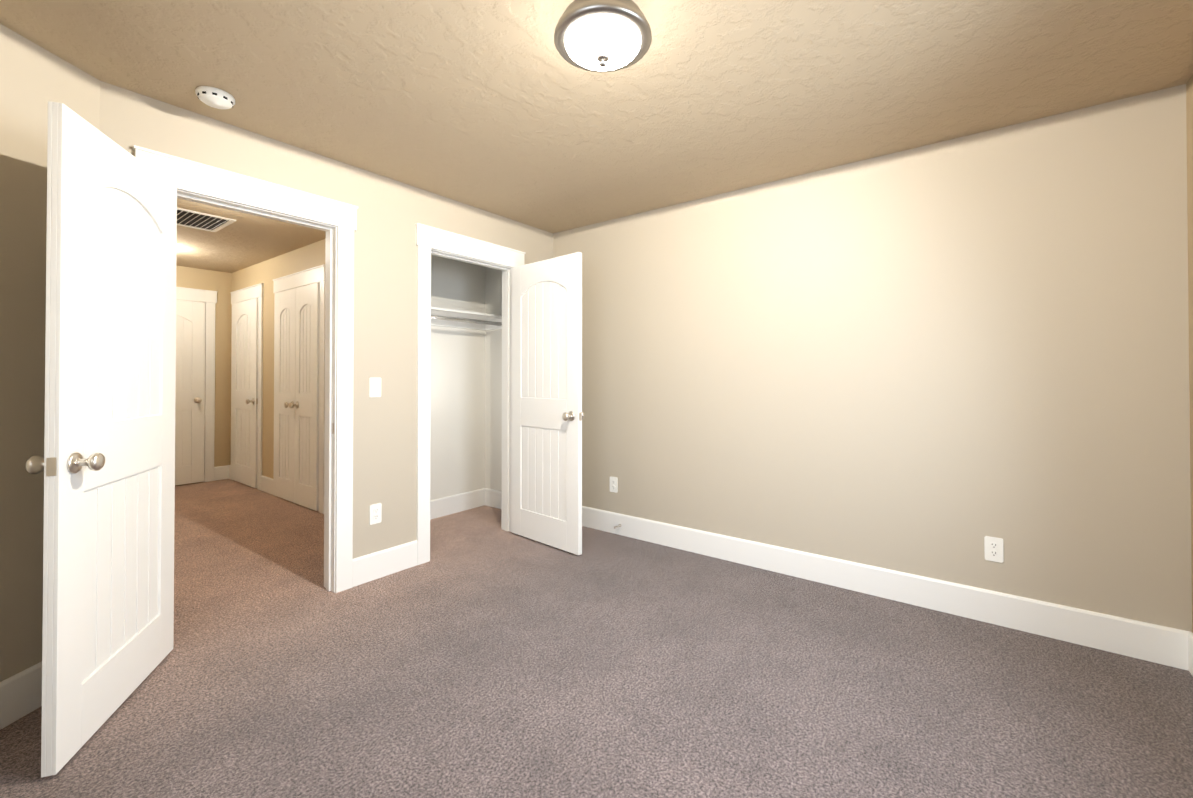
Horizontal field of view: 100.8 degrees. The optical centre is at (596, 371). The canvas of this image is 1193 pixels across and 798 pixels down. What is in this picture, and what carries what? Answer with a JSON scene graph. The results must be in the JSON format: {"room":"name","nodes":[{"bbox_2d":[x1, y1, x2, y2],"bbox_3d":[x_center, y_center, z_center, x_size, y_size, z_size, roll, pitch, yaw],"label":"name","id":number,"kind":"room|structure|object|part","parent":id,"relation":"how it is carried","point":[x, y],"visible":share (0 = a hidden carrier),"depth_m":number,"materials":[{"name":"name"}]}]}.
{"room":"empty bedroom","nodes":[
{"label":"empty bedroom","id":0,"kind":"room"},
{"bbox_2d":[0,24,99,681],"bbox_3d":[-2.131,0.014,1.522,0.660,2.410,0.890,0,-1,37],"label":"wall","id":1,"kind":"structure","parent":0,"point":[35,78],"depth_m":1.75,"materials":[{"name":"beige paint"}]},
{"bbox_2d":[0,661,41,729],"bbox_3d":[-2.002,1.141,1.574,0.551,0.158,0.867,0,-1,37],"label":"baseboard","id":2,"kind":"structure","parent":1,"relation":"attached to","point":[20,695],"depth_m":1.73,"materials":[{"name":"white wood"}]},
{"bbox_2d":[175,266,231,485],"bbox_3d":[-4.826,0.048,5.190,0.120,2.410,1.840,0,-1,37],"label":"wall","id":3,"kind":"structure","parent":0,"point":[202,279],"depth_m":5.71,"materials":[{"name":"beige paint"}]},
{"bbox_2d":[175,300,204,484],"bbox_3d":[-4.625,0.232,5.268,0.101,2.018,0.721,0,-1,37],"label":"hall door","id":4,"kind":"structure","parent":3,"relation":"in","point":[190,393],"depth_m":5.46,"materials":[{"name":"white wood"}]},
{"bbox_2d":[230,239,324,478],"bbox_3d":[-3.041,0.045,4.907,3.300,2.410,0.120,0,-1,37],"label":"wall","id":5,"kind":"structure","parent":0,"point":[267,272],"depth_m":5.08,"materials":[{"name":"beige paint"}]},
{"bbox_2d":[232,298,257,487],"bbox_3d":[-3.907,0.234,5.427,0.721,2.018,0.101,0,-1,37],"label":"hall door","id":6,"kind":"structure","parent":5,"relation":"in","point":[245,400],"depth_m":5.42,"materials":[{"name":"white wood"}]},
{"bbox_2d":[261,475,272,494],"bbox_3d":[-3.381,1.173,5.073,0.339,0.158,0.014,0,-1,37],"label":"baseboard","id":7,"kind":"structure","parent":5,"relation":"attached to","point":[266,482],"depth_m":5.07,"materials":[{"name":"white wood"}]},
{"bbox_2d":[275,288,295,502],"bbox_3d":[-3.019,0.228,4.747,0.450,2.018,0.101,0,-1,37],"label":"hall door","id":8,"kind":"structure","parent":5,"relation":"in","point":[285,384],"depth_m":4.77,"materials":[{"name":"white wood"}]},
{"bbox_2d":[289,282,319,510],"bbox_3d":[-2.660,0.225,4.473,0.450,2.018,0.101,0,-1,37],"label":"hall door","id":9,"kind":"structure","parent":5,"relation":"in","point":[306,404],"depth_m":4.48,"materials":[{"name":"white wood"}]},
{"bbox_2d":[100,81,552,558],"bbox_3d":[-1.245,0.029,3.123,0.120,2.410,2.730,0,-1,37],"label":"wall","id":10,"kind":"structure","parent":0,"point":[391,213],"depth_m":2.93,"materials":[{"name":"beige paint"}]},
{"bbox_2d":[25,101,176,777],"bbox_3d":[-1.750,0.201,1.823,0.177,2.018,0.734,0,-1,-19],"label":"entry door","id":11,"kind":"structure","parent":10,"relation":"in","point":[106,463],"depth_m":1.69,"materials":[{"name":"white wood"}]},
{"bbox_2d":[133,145,357,592],"bbox_3d":[-1.725,0.140,2.495,0.175,2.174,0.951,0,-1,37],"label":"door frame","id":12,"kind":"structure","parent":10,"relation":"attached to","point":[197,182],"depth_m":2.77,"materials":[{"name":"white wood"}]},
{"bbox_2d":[369,378,380,396],"bbox_3d":[-1.312,0.097,2.928,0.011,0.117,0.072,0,-1,37],"label":"light switch","id":13,"kind":"object","parent":10,"relation":"attached to","point":[374,387],"visible":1,"depth_m":2.92,"materials":[{"name":"white plastic"}]},
{"bbox_2d":[369,503,381,524],"bbox_3d":[-1.310,0.847,2.926,0.008,0.117,0.072,0,-1,37],"label":"outlet","id":14,"kind":"object","parent":10,"relation":"attached to","point":[375,514],"visible":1,"depth_m":2.92,"materials":[{"name":"white plastic"}]},
{"bbox_2d":[352,540,417,586],"bbox_3d":[-1.268,1.153,2.973,0.014,0.158,0.414,0,-1,37],"label":"baseboard","id":15,"kind":"structure","parent":10,"relation":"attached to","point":[369,567],"depth_m":2.96,"materials":[{"name":"white wood"}]},
{"bbox_2d":[415,223,525,564],"bbox_3d":[-0.907,0.150,3.543,0.149,2.174,0.951,0,-1,37],"label":"door frame","id":16,"kind":"structure","parent":10,"relation":"attached to","point":[430,240],"depth_m":3.22,"materials":[{"name":"white wood"}]},
{"bbox_2d":[511,252,583,554],"bbox_3d":[-0.378,0.216,3.538,0.734,2.018,0.177,0,-1,42],"label":"closet door","id":17,"kind":"structure","parent":10,"relation":"in","point":[547,415],"depth_m":3.49,"materials":[{"name":"white wood"}]},
{"bbox_2d":[430,255,501,499],"bbox_3d":[-1.213,0.036,3.923,0.800,2.410,1.420,0,-1,37],"label":"wall","id":18,"kind":"structure","parent":0,"point":[466,417],"depth_m":4.43,"materials":[{"name":"white paint"}]},
{"bbox_2d":[430,488,483,519],"bbox_3d":[-1.411,1.164,4.103,0.014,0.158,1.240,0,-1,37],"label":"baseboard","id":19,"kind":"structure","parent":18,"relation":"attached to","point":[444,506],"depth_m":4.33,"materials":[{"name":"white wood"}]},
{"bbox_2d":[431,306,501,329],"bbox_3d":[-1.294,-0.377,4.027,0.310,0.238,1.240,0,-1,37],"label":"shelf","id":20,"kind":"object","parent":18,"relation":"attached to","point":[446,317],"visible":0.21,"depth_m":4.23,"materials":[{"name":"white wood"}]},
{"bbox_2d":[484,488,501,508],"bbox_3d":[-0.762,1.166,4.378,0.650,0.158,0.014,0,-1,37],"label":"baseboard","id":21,"kind":"structure","parent":18,"relation":"attached to","point":[492,498],"depth_m":4.51,"materials":[{"name":"white wood"}]},
{"bbox_2d":[0,479,1192,797],"bbox_3d":[-1.658,1.262,2.943,7.870,0.060,3.740,0,-1,37],"label":"floor","id":22,"kind":"structure","parent":0,"point":[480,655],"depth_m":1.89,"materials":[{"name":"carpet"}]},
{"bbox_2d":[0,0,1192,272],"bbox_3d":[-1.658,-1.238,2.966,7.870,0.120,3.740,0,-1,37],"label":"ceiling","id":23,"kind":"structure","parent":0,"point":[504,108],"depth_m":2.02,"materials":[{"name":"beige paint"}]},
{"bbox_2d":[177,208,235,231],"bbox_3d":[-3.169,-1.165,3.731,0.500,0.016,0.600,0,-1,37],"label":"ceiling vent","id":24,"kind":"object","parent":23,"relation":"in","point":[198,220],"visible":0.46,"depth_m":3.83,"materials":[{"name":"white plastic"}]},
{"bbox_2d":[195,86,234,108],"bbox_3d":[-1.634,-1.165,2.116,0.136,0.041,0.136,0,-1,37],"label":"smoke detector","id":25,"kind":"object","parent":23,"relation":"attached to","point":[214,97],"visible":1,"depth_m":2.09,"materials":[{"name":"white plastic"}]},
{"bbox_2d":[554,0,651,71],"bbox_3d":[0.022,-1.113,1.679,0.332,0.153,0.332,0,-1,37],"label":"ceiling light","id":26,"kind":"object","parent":23,"relation":"attached to","point":[613,35],"visible":1,"depth_m":1.61,"materials":[{"name":"white glass"}]},
{"bbox_3d":[0.022,-1.075,1.679,0.256,0.077,0.256,0,-1,37],"label":"lamp shade","id":27,"kind":"part","parent":26,"relation":"part of","materials":[{"name":"white glass"}]},
{"bbox_2d":[553,84,1191,631],"bbox_3d":[0.752,0.031,3.389,4.570,2.410,0.120,0,-1,37],"label":"wall","id":28,"kind":"structure","parent":0,"point":[939,360],"depth_m":2.56,"materials":[{"name":"beige paint"}]},
{"bbox_2d":[610,476,617,492],"bbox_3d":[0.130,0.870,3.777,0.072,0.117,0.008,0,-1,37],"label":"outlet","id":29,"kind":"object","parent":28,"relation":"attached to","point":[613,484],"visible":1,"depth_m":3.77,"materials":[{"name":"white plastic"}]},
{"bbox_2d":[582,506,1183,669],"bbox_3d":[1.029,1.154,3.083,3.530,0.158,0.014,0,-1,37],"label":"baseboard","id":30,"kind":"structure","parent":28,"relation":"attached to","point":[1159,644],"depth_m":2.54,"materials":[{"name":"white wood"}]},
{"bbox_2d":[984,536,1003,562],"bbox_3d":[1.933,0.867,2.398,0.072,0.117,0.008,0,-1,37],"label":"outlet","id":31,"kind":"object","parent":28,"relation":"attached to","point":[993,549],"visible":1,"depth_m":2.40,"materials":[{"name":"white plastic"}]},
{"bbox_2d":[1186,75,1192,632],"bbox_3d":[1.419,0.006,0.600,0.120,2.410,3.740,0,-1,37],"label":"wall","id":32,"kind":"structure","parent":0,"point":[1189,103],"depth_m":2.01,"materials":[{"name":"beige paint"}]},
{"bbox_2d":[1184,630,1192,675],"bbox_3d":[1.363,1.132,0.626,0.014,0.158,3.450,0,-1,37],"label":"baseboard","id":33,"kind":"structure","parent":32,"relation":"attached to","point":[1188,636],"depth_m":2.01,"materials":[{"name":"white wood"}]}
]}

